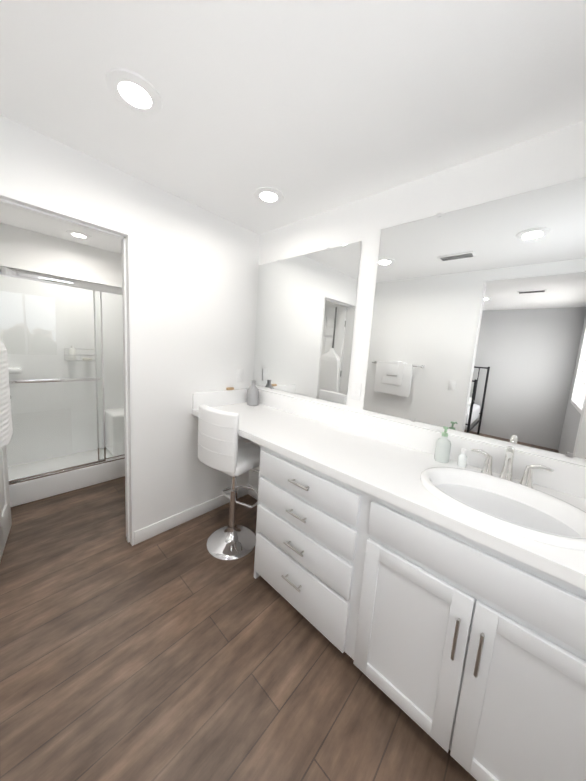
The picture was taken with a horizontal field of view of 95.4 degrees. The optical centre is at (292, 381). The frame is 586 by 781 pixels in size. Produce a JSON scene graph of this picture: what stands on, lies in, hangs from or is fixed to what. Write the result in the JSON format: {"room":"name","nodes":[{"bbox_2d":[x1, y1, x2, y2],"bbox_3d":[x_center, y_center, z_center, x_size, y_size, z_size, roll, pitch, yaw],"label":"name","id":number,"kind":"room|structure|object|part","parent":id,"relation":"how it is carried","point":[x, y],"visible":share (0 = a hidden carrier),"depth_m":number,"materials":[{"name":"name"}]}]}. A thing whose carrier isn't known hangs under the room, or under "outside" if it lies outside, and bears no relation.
{"room":"bathroom","nodes":[
{"label":"bathroom","id":0,"kind":"room"},
{"bbox_2d":[0,223,121,286],"bbox_3d":[-2.445,-0.300,3.096,0.120,2.440,1.920,10,10,42],"label":"wall","id":1,"kind":"structure","parent":0,"point":[29,250],"depth_m":2.78,"materials":[{"name":"white paint"}]},
{"bbox_2d":[0,115,259,531],"bbox_3d":[-1.089,-0.046,1.818,0.120,2.440,2.000,10,10,42],"label":"wall","id":2,"kind":"structure","parent":0,"point":[194,277],"depth_m":1.91,"materials":[{"name":"white paint"}]},
{"bbox_2d":[0,446,11,560],"bbox_3d":[-1.852,0.105,1.610,0.035,2.070,0.697,-2,9,-40],"label":"door","id":3,"kind":"structure","parent":2,"relation":"in","point":[5,518],"depth_m":1.85,"materials":[{"name":"white wood"}]},
{"bbox_2d":[0,192,133,545],"bbox_3d":[-1.365,0.141,1.550,0.136,2.102,0.729,10,10,42],"label":"door frame","id":4,"kind":"structure","parent":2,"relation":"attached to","point":[37,209],"depth_m":1.71,"materials":[{"name":"white wood"}]},
{"bbox_2d":[134,484,248,544],"bbox_3d":[-1.117,1.121,1.923,0.012,0.100,1.998,10,10,42],"label":"baseboard","id":5,"kind":"structure","parent":2,"relation":"attached to","point":[154,529],"depth_m":2.15,"materials":[{"name":"white wood"}]},
{"bbox_2d":[192,388,247,407],"bbox_3d":[-0.580,0.141,2.311,0.020,0.130,0.603,10,10,42],"label":"backsplash","id":6,"kind":"structure","parent":2,"relation":"attached to","point":[236,396],"depth_m":2.25,"materials":[{"name":"white stone"}]},
{"bbox_2d":[237,369,243,381],"bbox_3d":[-0.474,-0.050,2.401,0.007,0.115,0.070,10,10,42],"label":"electrical outlet","id":7,"kind":"object","parent":2,"relation":"attached to","point":[240,374],"visible":1,"depth_m":2.40,"materials":[{"name":"white plastic"}]},
{"bbox_2d":[0,476,476,780],"bbox_3d":[-1.911,1.327,0.695,4.730,0.100,5.300,10,10,42],"label":"floor","id":8,"kind":"structure","parent":0,"point":[179,653],"depth_m":1.20,"materials":[{"name":"brown wood"}]},
{"bbox_2d":[0,265,124,506],"bbox_3d":[-2.147,-0.047,2.772,0.810,2.060,1.574,10,10,42],"label":"shower","id":9,"kind":"object","parent":8,"relation":"on","point":[61,338],"visible":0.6,"depth_m":2.78,"materials":[{"name":"clear glass"}]},
{"bbox_2d":[197,404,259,560],"bbox_3d":[-0.407,0.688,1.921,0.431,1.050,0.446,9,9,34],"label":"bar stool","id":10,"kind":"object","parent":8,"relation":"on","point":[222,447],"visible":0.9,"depth_m":1.79,"materials":[{"name":"white leather"}]},
{"bbox_3d":[-0.412,0.374,1.889,0.380,0.422,0.425,9,9,34],"label":"seat","id":11,"kind":"part","parent":10,"relation":"part of","materials":[{"name":"white leather"}]},
{"bbox_2d":[192,412,585,780],"bbox_3d":[0.259,0.853,1.572,2.426,0.900,0.632,10,10,42],"label":"bathroom vanity","id":12,"kind":"object","parent":8,"relation":"on","point":[443,605],"depth_m":0.95,"materials":[{"name":"white painted wood"},{"name":"white quartz countertop"},{"name":"brushed nickel"}]},
{"bbox_3d":[0.011,1.098,1.445,0.640,0.257,0.020,10,10,42],"label":"drawer","id":13,"kind":"part","parent":12,"relation":"part of","materials":[{"name":"white wood"}]},
{"bbox_3d":[0.026,0.871,1.416,0.640,0.167,0.020,10,10,42],"label":"drawer","id":14,"kind":"part","parent":12,"relation":"part of","materials":[{"name":"white wood"}]},
{"bbox_3d":[0.038,0.688,1.392,0.640,0.142,0.020,10,10,42],"label":"drawer","id":15,"kind":"part","parent":12,"relation":"part of","materials":[{"name":"white wood"}]},
{"bbox_3d":[0.049,0.520,1.371,0.640,0.142,0.020,10,10,42],"label":"drawer","id":16,"kind":"part","parent":12,"relation":"part of","materials":[{"name":"white wood"}]},
{"bbox_2d":[192,404,585,583],"bbox_3d":[0.298,0.387,1.521,2.426,0.040,0.608,10,10,42],"label":"countertop","id":17,"kind":"structure","parent":12,"relation":"on","point":[382,467],"depth_m":1.33,"materials":[{"name":"white stone"}]},
{"bbox_2d":[247,381,258,405],"bbox_3d":[-0.357,0.103,2.380,0.104,0.216,0.104,10,10,42],"label":"vase","id":18,"kind":"object","parent":17,"relation":"on","point":[252,395],"visible":1,"depth_m":2.34,"materials":[{"name":"grey ceramic"}]},
{"bbox_2d":[434,426,450,462],"bbox_3d":[0.774,0.324,1.374,0.068,0.183,0.076,10,10,42],"label":"soap dispenser","id":19,"kind":"object","parent":17,"relation":"on","point":[442,449],"visible":1,"depth_m":1.36,"materials":[{"name":"white plastic"}]},
{"bbox_2d":[457,449,466,467],"bbox_3d":[0.847,0.381,1.331,0.038,0.089,0.038,10,10,42],"label":"bottle","id":20,"kind":"object","parent":17,"relation":"on","point":[462,459],"visible":1,"depth_m":1.32,"materials":[{"name":"white plastic"}]},
{"bbox_2d":[404,456,585,563],"bbox_3d":[0.794,0.519,1.036,0.570,0.159,0.430,10,10,42],"label":"sink","id":21,"kind":"object","parent":17,"relation":"in","point":[556,521],"depth_m":1.05,"materials":[{"name":"white ceramic"}]},
{"bbox_2d":[468,446,555,483],"bbox_3d":[0.948,0.367,1.176,0.286,0.171,0.104,10,10,42],"label":"faucet","id":22,"kind":"object","parent":17,"relation":"on","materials":[{"name":"silver metal"}]},
{"bbox_3d":[0.439,0.999,1.046,0.382,0.612,0.020,10,10,42],"label":"door","id":23,"kind":"part","parent":12,"relation":"part of","materials":[{"name":"white wood"}]},
{"bbox_3d":[0.763,1.058,0.754,0.487,0.612,0.020,10,10,42],"label":"door","id":24,"kind":"part","parent":12,"relation":"part of","materials":[{"name":"white wood"}]},
{"bbox_2d":[0,0,585,253],"bbox_3d":[-1.744,-1.187,0.372,4.730,0.100,5.300,10,10,42],"label":"ceiling","id":25,"kind":"structure","parent":0,"point":[308,108],"depth_m":1.00,"materials":[{"name":"white paint"}]},
{"bbox_2d":[66,230,90,238],"bbox_3d":[-2.119,-1.446,2.638,0.196,0.010,0.196,10,10,42],"label":"recessed light","id":26,"kind":"object","parent":25,"relation":"in","point":[77,234],"visible":0.98,"depth_m":2.62,"materials":[{"name":"white"}]},
{"bbox_2d":[105,68,162,114],"bbox_3d":[-0.630,-1.146,1.065,0.196,0.010,0.196,10,10,42],"label":"recessed light","id":27,"kind":"object","parent":25,"relation":"in","point":[125,86],"visible":1,"depth_m":1.05,"materials":[{"name":"white"}]},
{"bbox_2d":[254,186,283,203],"bbox_3d":[-0.157,-1.200,1.729,0.196,0.010,0.196,10,10,42],"label":"recessed light","id":28,"kind":"object","parent":25,"relation":"in","point":[267,195],"visible":0.98,"depth_m":1.72,"materials":[{"name":"white"}]},
{"bbox_2d":[248,120,585,489],"bbox_3d":[0.564,0.071,1.752,2.670,2.440,0.120,10,10,42],"label":"wall","id":29,"kind":"structure","parent":0,"point":[551,159],"depth_m":1.51,"materials":[{"name":"white paint"}]},
{"bbox_2d":[248,485,257,499],"bbox_3d":[-0.154,1.124,2.391,0.782,0.100,0.012,10,10,42],"label":"baseboard","id":30,"kind":"structure","parent":29,"relation":"attached to","point":[253,494],"depth_m":2.60,"materials":[{"name":"white wood"}]},
{"bbox_2d":[253,241,361,404],"bbox_3d":[0.030,-0.438,2.117,1.016,1.087,0.008,10,10,42],"label":"mirror","id":31,"kind":"object","parent":29,"relation":"attached to","point":[305,310],"visible":0.96,"depth_m":2.03,"materials":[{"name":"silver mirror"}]},
{"bbox_2d":[351,382,361,400],"bbox_3d":[0.424,0.067,1.792,0.070,0.115,0.007,10,10,42],"label":"electrical outlet","id":32,"kind":"object","parent":29,"relation":"attached to","point":[356,392],"visible":1,"depth_m":1.79,"materials":[{"name":"white plastic"}]},
{"bbox_2d":[258,389,585,499],"bbox_3d":[0.509,0.289,1.720,2.406,0.130,0.020,10,10,42],"label":"backsplash","id":33,"kind":"structure","parent":29,"relation":"attached to","point":[570,478],"depth_m":1.53,"materials":[{"name":"white stone"}]},
{"bbox_2d":[363,177,585,458],"bbox_3d":[0.970,-0.284,1.267,1.277,1.132,0.008,10,10,42],"label":"mirror","id":34,"kind":"object","parent":29,"relation":"attached to","point":[478,327],"visible":1,"depth_m":1.28,"materials":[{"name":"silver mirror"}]},
{"label":"hook","id":35,"kind":"object","parent":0,"visible":0},
{"bbox_2d":[0,340,12,448],"bbox_3d":[-1.657,0.011,1.487,0.088,0.663,0.342,-2,9,-40],"label":"towel","id":36,"kind":"object","parent":35,"relation":"hanging from","point":[6,430],"visible":1,"depth_m":1.48,"materials":[{"name":"white fabric"}]}
]}

